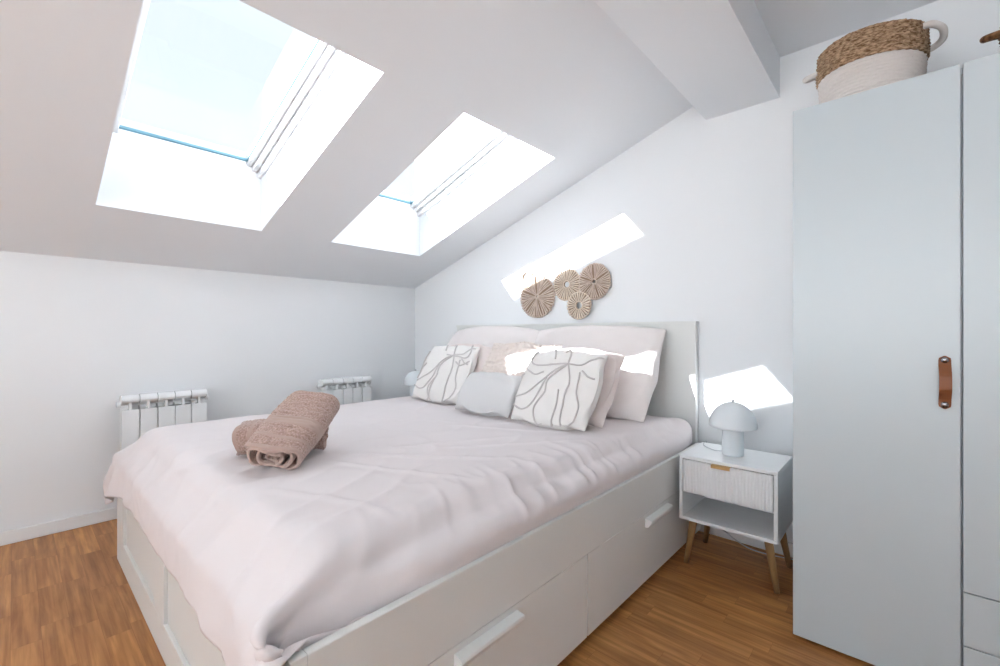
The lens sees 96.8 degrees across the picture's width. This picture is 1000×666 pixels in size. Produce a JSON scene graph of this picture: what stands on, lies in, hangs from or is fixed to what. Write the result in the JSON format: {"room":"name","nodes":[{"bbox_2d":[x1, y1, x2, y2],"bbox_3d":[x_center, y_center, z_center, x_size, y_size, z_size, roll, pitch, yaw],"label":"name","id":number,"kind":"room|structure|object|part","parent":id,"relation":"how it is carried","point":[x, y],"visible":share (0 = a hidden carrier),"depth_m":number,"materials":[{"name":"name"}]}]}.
{"room":"bedroom","nodes":[
{"label":"bedroom","id":0,"kind":"room"},
{"bbox_2d":[0,251,414,531],"bbox_3d":[-2.596,0.089,2.155,0.200,1.902,5.600,0,0,42],"label":"wall","id":1,"kind":"structure","parent":0,"point":[78,335],"depth_m":2.55,"materials":[{"name":"white paint"}]},
{"bbox_2d":[0,507,116,545],"bbox_3d":[-2.517,1.007,2.083,0.014,0.066,5.200,0,0,42],"label":"baseboard","id":2,"kind":"structure","parent":1,"relation":"attached to","point":[60,525],"depth_m":2.31,"materials":[{"name":"white wood"}]},
{"bbox_2d":[116,388,207,450],"bbox_3d":[-1.958,0.691,2.616,0.120,0.698,0.463,0,0,42],"label":"radiator","id":3,"kind":"object","parent":1,"relation":"attached to","point":[155,410],"visible":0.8,"depth_m":2.54,"materials":[{"name":"white metal"}]},
{"bbox_2d":[317,376,371,404],"bbox_3d":[-1.194,0.691,3.452,0.120,0.698,0.463,0,0,42],"label":"radiator","id":4,"kind":"object","parent":1,"relation":"attached to","point":[348,390],"visible":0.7,"depth_m":3.41,"materials":[{"name":"white metal"}]},
{"bbox_2d":[0,0,692,287],"bbox_3d":[-1.477,-1.019,1.133,2.831,1.235,5.200,0,0,42],"label":"ceiling","id":5,"kind":"structure","parent":0,"point":[574,93],"depth_m":2.04,"materials":[{"name":"white paint"}]},
{"bbox_2d":[111,0,344,178],"bbox_3d":[-1.142,-1.159,1.858,1.407,0.607,0.863,0,0,42],"label":"window","id":6,"kind":"structure","parent":5,"relation":"attached to","point":[320,59],"depth_m":2.19,"materials":[{"name":"white paint"}]},
{"bbox_2d":[370,126,514,216],"bbox_3d":[-0.386,-1.159,2.685,1.407,0.607,0.865,0,0,42],"label":"window","id":7,"kind":"structure","parent":5,"relation":"attached to","point":[493,140],"depth_m":3.06,"materials":[{"name":"white paint"}]},
{"bbox_2d":[0,519,874,665],"bbox_3d":[-0.880,1.115,0.586,4.850,0.150,5.600,0,0,42],"label":"floor","id":8,"kind":"structure","parent":0,"point":[67,598],"depth_m":1.63,"materials":[{"name":"brown wood"}]},
{"bbox_2d":[117,321,700,665],"bbox_3d":[-0.340,0.489,2.176,1.933,1.102,2.115,0,0,42],"label":"double bed","id":9,"kind":"object","parent":8,"relation":"on","point":[531,600],"visible":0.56,"depth_m":1.36,"materials":[{"name":"white wood"}]},
{"bbox_3d":[-1.053,0.804,1.416,1.905,0.472,0.030,0,0,42],"label":"footboard","id":10,"kind":"part","parent":9,"relation":"part of","materials":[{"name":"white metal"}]},
{"bbox_3d":[-0.020,0.771,1.114,0.029,0.037,0.230,0,0,42],"label":"handle","id":11,"kind":"part","parent":9,"relation":"part of","materials":[{"name":"white plastic"}]},
{"bbox_3d":[0.342,0.651,1.546,0.022,0.167,2.045,0,0,42],"label":"rail","id":12,"kind":"part","parent":9,"relation":"part of","materials":[{"name":"white metal"}]},
{"bbox_3d":[-0.043,0.873,1.126,0.020,0.274,0.962,0,0,42],"label":"drawer","id":13,"kind":"part","parent":9,"relation":"part of","materials":[{"name":"white wood"}]},
{"bbox_3d":[0.350,0.496,2.951,1.850,1.088,0.039,0,0,42],"label":"headboard","id":14,"kind":"part","parent":9,"relation":"part of","materials":[{"name":"white metal"}]},
{"bbox_3d":[0.658,0.873,1.892,0.020,0.274,1.103,0,0,42],"label":"drawer","id":15,"kind":"part","parent":9,"relation":"part of","materials":[{"name":"white wood"}]},
{"bbox_3d":[0.676,0.771,1.876,0.029,0.037,0.230,0,0,42],"label":"handle","id":16,"kind":"part","parent":9,"relation":"part of","materials":[{"name":"white plastic"}]},
{"bbox_3d":[-0.375,0.582,2.187,1.735,0.223,1.915,0,0,42],"label":"mattress","id":17,"kind":"object","parent":9,"relation":"on","visible":0},
{"bbox_2d":[103,396,691,665],"bbox_3d":[-0.429,0.608,2.135,1.962,0.353,2.066,0,0,42],"label":"duvet","id":18,"kind":"object","parent":17,"relation":"on","point":[403,494],"visible":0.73,"depth_m":1.27,"materials":[{"name":"white fabric"}]},
{"bbox_2d":[232,419,328,455],"bbox_3d":[-0.793,0.373,1.621,0.310,0.122,0.143,0,0,-15],"label":"rolled towel","id":19,"kind":"object","parent":18,"relation":"on","point":[241,434],"visible":0.16,"depth_m":1.54,"materials":[{"name":"brown fabric"}]},
{"bbox_2d":[244,390,339,469],"bbox_3d":[-0.699,0.324,1.527,0.189,0.225,0.317,0,0,9],"label":"rolled towel","id":20,"kind":"object","parent":18,"relation":"on","point":[297,424],"visible":1,"depth_m":1.46,"materials":[{"name":"brown fabric"}]},
{"bbox_2d":[412,345,479,403],"bbox_3d":[-0.360,0.261,2.897,0.449,0.367,0.248,0,0,42],"label":"cushion","id":21,"kind":"object","parent":18,"relation":"on","point":[445,369],"visible":0.94,"depth_m":2.85,"materials":[{"name":"white fabric"}]},
{"bbox_2d":[451,343,491,371],"bbox_3d":[-0.262,0.259,2.936,0.504,0.375,0.240,0,0,38],"label":"pillow","id":22,"kind":"object","parent":18,"relation":"on","point":[484,351],"visible":0.12,"depth_m":2.86,"materials":[{"name":"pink fabric"}]},
{"bbox_2d":[455,372,521,417],"bbox_3d":[-0.067,0.330,2.424,0.404,0.228,0.169,0,0,43],"label":"cushion","id":23,"kind":"object","parent":18,"relation":"on","point":[492,394],"visible":0.98,"depth_m":2.39,"materials":[{"name":"white fabric"}]},
{"bbox_2d":[447,326,538,346],"bbox_3d":[-0.132,0.199,3.108,0.842,0.497,0.321,0,0,42],"label":"pillow","id":24,"kind":"object","parent":18,"relation":"on","point":[487,336],"visible":0.21,"depth_m":3.12,"materials":[{"name":"white fabric"}]},
{"bbox_2d":[481,341,561,411],"bbox_3d":[0.083,0.247,2.566,0.524,0.401,0.260,0,0,43],"label":"cushion","id":25,"kind":"object","parent":18,"relation":"on","point":[508,358],"visible":0.38,"depth_m":2.62,"materials":[{"name":"beige fabric"}]},
{"bbox_2d":[511,349,607,430],"bbox_3d":[0.277,0.263,2.146,0.444,0.363,0.242,0,0,41],"label":"cushion","id":26,"kind":"object","parent":18,"relation":"on","point":[559,390],"visible":1,"depth_m":2.10,"materials":[{"name":"white fabric"}]},
{"bbox_2d":[560,348,624,427],"bbox_3d":[0.362,0.263,2.279,0.502,0.367,0.254,0,0,43],"label":"pillow","id":27,"kind":"object","parent":18,"relation":"on","point":[614,362],"visible":0.2,"depth_m":2.12,"materials":[{"name":"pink fabric"}]},
{"bbox_2d":[535,325,665,421],"bbox_3d":[0.482,0.200,2.530,0.851,0.494,0.332,0,0,42],"label":"pillow","id":28,"kind":"object","parent":18,"relation":"on","point":[641,347],"visible":0.4,"depth_m":2.34,"materials":[{"name":"white fabric"}]},
{"bbox_2d":[679,442,792,593],"bbox_3d":[1.045,0.793,1.970,0.380,0.500,0.341,0,0,42],"label":"nightstand","id":29,"kind":"object","parent":8,"relation":"on","point":[750,495],"visible":1,"depth_m":1.89,"materials":[{"name":"white paint"}]},
{"bbox_3d":[0.863,0.933,2.005,0.060,0.216,0.034,0,0,42],"label":"leg","id":30,"kind":"part","parent":29,"relation":"part of","materials":[{"name":"brown wood"}]},
{"bbox_3d":[1.022,0.933,2.179,0.033,0.218,0.078,0,0,7],"label":"leg","id":31,"kind":"part","parent":29,"relation":"part of","materials":[{"name":"brown wood"}]},
{"bbox_3d":[0.926,0.564,1.862,0.074,0.014,0.023,0,0,42],"label":"handle","id":32,"kind":"part","parent":29,"relation":"part of","materials":[{"name":"gold metal"}]},
{"bbox_3d":[0.948,0.632,1.864,0.346,0.143,0.016,0,0,42],"label":"drawer","id":33,"kind":"part","parent":29,"relation":"part of","materials":[{"name":"white paint"}]},
{"bbox_2d":[703,399,757,456],"bbox_3d":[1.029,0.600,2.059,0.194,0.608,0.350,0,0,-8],"label":"table lamp","id":34,"kind":"object","parent":29,"relation":"on","point":[734,419],"visible":0.99,"depth_m":1.94,"materials":[{"name":"white ceramic"}]},
{"bbox_3d":[1.040,0.478,1.982,0.088,0.130,0.088,0,0,42],"label":"stem","id":35,"kind":"part","parent":34,"relation":"part of","materials":[{"name":"white ceramic"}]},
{"bbox_3d":[1.040,0.363,1.982,0.194,0.112,0.194,0,0,42],"label":"lamp shade","id":36,"kind":"part","parent":34,"relation":"part of","materials":[{"name":"white ceramic"}]},
{"bbox_3d":[1.097,0.933,1.791,0.060,0.216,0.034,0,0,42],"label":"leg","id":37,"kind":"part","parent":29,"relation":"part of","materials":[{"name":"brown wood"}]},
{"bbox_3d":[1.256,0.933,1.965,0.078,0.218,0.033,0,0,-12],"label":"leg","id":38,"kind":"part","parent":29,"relation":"part of","materials":[{"name":"brown wood"}]},
{"bbox_2d":[723,530,792,559],"bbox_3d":[1.212,0.993,2.134,0.451,0.092,0.037,0,0,42],"label":"power cable","id":39,"kind":"object","parent":8,"relation":"on","point":[723,530],"visible":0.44,"depth_m":2.13,"materials":[{"name":"grey plastic"}]},
{"bbox_2d":[793,53,999,665],"bbox_3d":[1.491,0.141,1.459,0.802,1.797,0.652,0,0,42],"label":"wardrobe","id":40,"kind":"object","parent":8,"relation":"on","point":[896,186],"visible":1,"depth_m":1.33,"materials":[{"name":"grey wood"}]},
{"bbox_2d":[802,18,947,103],"bbox_3d":[1.331,-0.897,1.600,0.332,0.278,0.311,0,0,4],"label":"basket","id":41,"kind":"object","parent":40,"relation":"on","point":[876,55],"visible":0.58,"depth_m":1.49,"materials":[{"name":"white wicker"}]},
{"bbox_3d":[1.212,-0.992,1.722,0.063,0.058,0.121,0,0,42],"label":"handle","id":42,"kind":"part","parent":41,"relation":"part of","materials":[{"name":"white wicker"}]},
{"bbox_3d":[1.449,-0.992,1.479,0.063,0.058,0.121,0,0,42],"label":"handle","id":43,"kind":"part","parent":41,"relation":"part of","materials":[{"name":"white wicker"}]},
{"bbox_3d":[1.259,0.141,1.255,0.026,0.152,0.037,0,0,42],"label":"handle","id":44,"kind":"part","parent":40,"relation":"part of","materials":[{"name":"brown leather"}]},
{"bbox_3d":[1.452,0.953,1.117,0.398,0.150,0.019,0,0,42],"label":"drawer","id":45,"kind":"part","parent":40,"relation":"part of","materials":[{"name":"grey wood"}]},
{"bbox_3d":[1.452,0.801,1.117,0.398,0.148,0.019,0,0,42],"label":"drawer","id":46,"kind":"part","parent":40,"relation":"part of","materials":[{"name":"grey wood"}]},
{"bbox_3d":[1.452,-0.016,1.117,0.398,1.482,0.019,0,0,42],"label":"door","id":47,"kind":"part","parent":40,"relation":"part of","materials":[{"name":"grey wood"}]},
{"bbox_2d":[979,30,999,46],"bbox_3d":[1.677,-0.863,1.271,0.322,0.212,0.345,0,0,-11],"label":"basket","id":48,"kind":"object","parent":40,"relation":"on","point":[995,35],"visible":1,"depth_m":1.36,"materials":[{"name":"brown wicker"}]},
{"bbox_3d":[-0.698,0.793,3.564,0.380,0.500,0.341,0,0,42],"label":"nightstand","id":49,"kind":"object","parent":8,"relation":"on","visible":0},
{"bbox_2d":[403,369,419,395],"bbox_3d":[-0.686,0.419,3.607,0.194,0.248,0.194,0,0,42],"label":"table lamp","id":50,"kind":"object","parent":49,"relation":"on","point":[411,378],"visible":0.57,"depth_m":3.54,"materials":[{"name":"white ceramic"}]},
{"bbox_3d":[-0.686,0.363,3.607,0.194,0.112,0.194,0,0,42],"label":"lamp shade","id":51,"kind":"part","parent":50,"relation":"part of","materials":[{"name":"white ceramic"}]},
{"bbox_3d":[-0.686,0.478,3.607,0.088,0.130,0.088,0,0,42],"label":"stem","id":52,"kind":"part","parent":50,"relation":"part of","materials":[{"name":"white ceramic"}]},
{"bbox_2d":[415,0,999,542],"bbox_3d":[0.942,-0.410,2.579,4.450,2.900,0.200,0,0,42],"label":"wall","id":53,"kind":"structure","parent":0,"point":[693,221],"depth_m":2.34,"materials":[{"name":"white paint"}]},
{"bbox_2d":[518,267,533,285],"bbox_3d":[0.182,-0.395,3.127,0.146,0.144,0.015,0,0,42],"label":"disc","id":54,"kind":"object","parent":53,"relation":"attached to","point":[526,270],"visible":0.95,"depth_m":3.13,"materials":[{"name":"beige"}]},
{"bbox_2d":[520,275,555,317],"bbox_3d":[0.255,-0.251,3.042,0.301,0.296,0.015,0,0,42],"label":"disc","id":55,"kind":"object","parent":53,"relation":"attached to","point":[540,286],"visible":1,"depth_m":3.04,"materials":[{"name":"beige wicker"}]},
{"bbox_2d":[553,268,579,300],"bbox_3d":[0.435,-0.317,2.896,0.214,0.215,0.015,0,0,42],"label":"disc","id":56,"kind":"object","parent":53,"relation":"attached to","point":[569,275],"visible":0.9,"depth_m":2.90,"materials":[{"name":"beige wicker"}]},
{"bbox_2d":[567,291,591,319],"bbox_3d":[0.497,-0.173,2.801,0.181,0.179,0.015,0,0,42],"label":"disc","id":57,"kind":"object","parent":53,"relation":"attached to","point":[583,298],"visible":1,"depth_m":2.80,"materials":[{"name":"beige wicker"}]},
{"bbox_2d":[578,263,610,299],"bbox_3d":[0.582,-0.319,2.743,0.228,0.230,0.014,0,0,42],"label":"disc","id":58,"kind":"object","parent":53,"relation":"attached to","point":[597,272],"visible":1,"depth_m":2.73,"materials":[{"name":"beige wicker"}]},
{"bbox_2d":[594,0,779,119],"bbox_3d":[-0.555,-1.486,0.289,0.331,0.748,5.200,0,0,42],"label":"beam","id":59,"kind":"structure","parent":53,"relation":"attached to","point":[721,56],"depth_m":1.75,"materials":[{"name":"white paint"}]},
{"bbox_2d":[699,524,792,557],"bbox_3d":[0.875,1.007,2.495,4.436,0.066,0.014,0,0,42],"label":"baseboard","id":60,"kind":"structure","parent":53,"relation":"attached to","point":[714,531],"depth_m":2.18,"materials":[{"name":"white wood"}]},
{"bbox_2d":[754,0,937,56],"bbox_3d":[0.165,-1.581,-0.369,1.619,0.559,5.200,0,0,42],"label":"ceiling","id":61,"kind":"structure","parent":0,"point":[793,26],"depth_m":1.82,"materials":[{"name":"white paint"}]}
]}

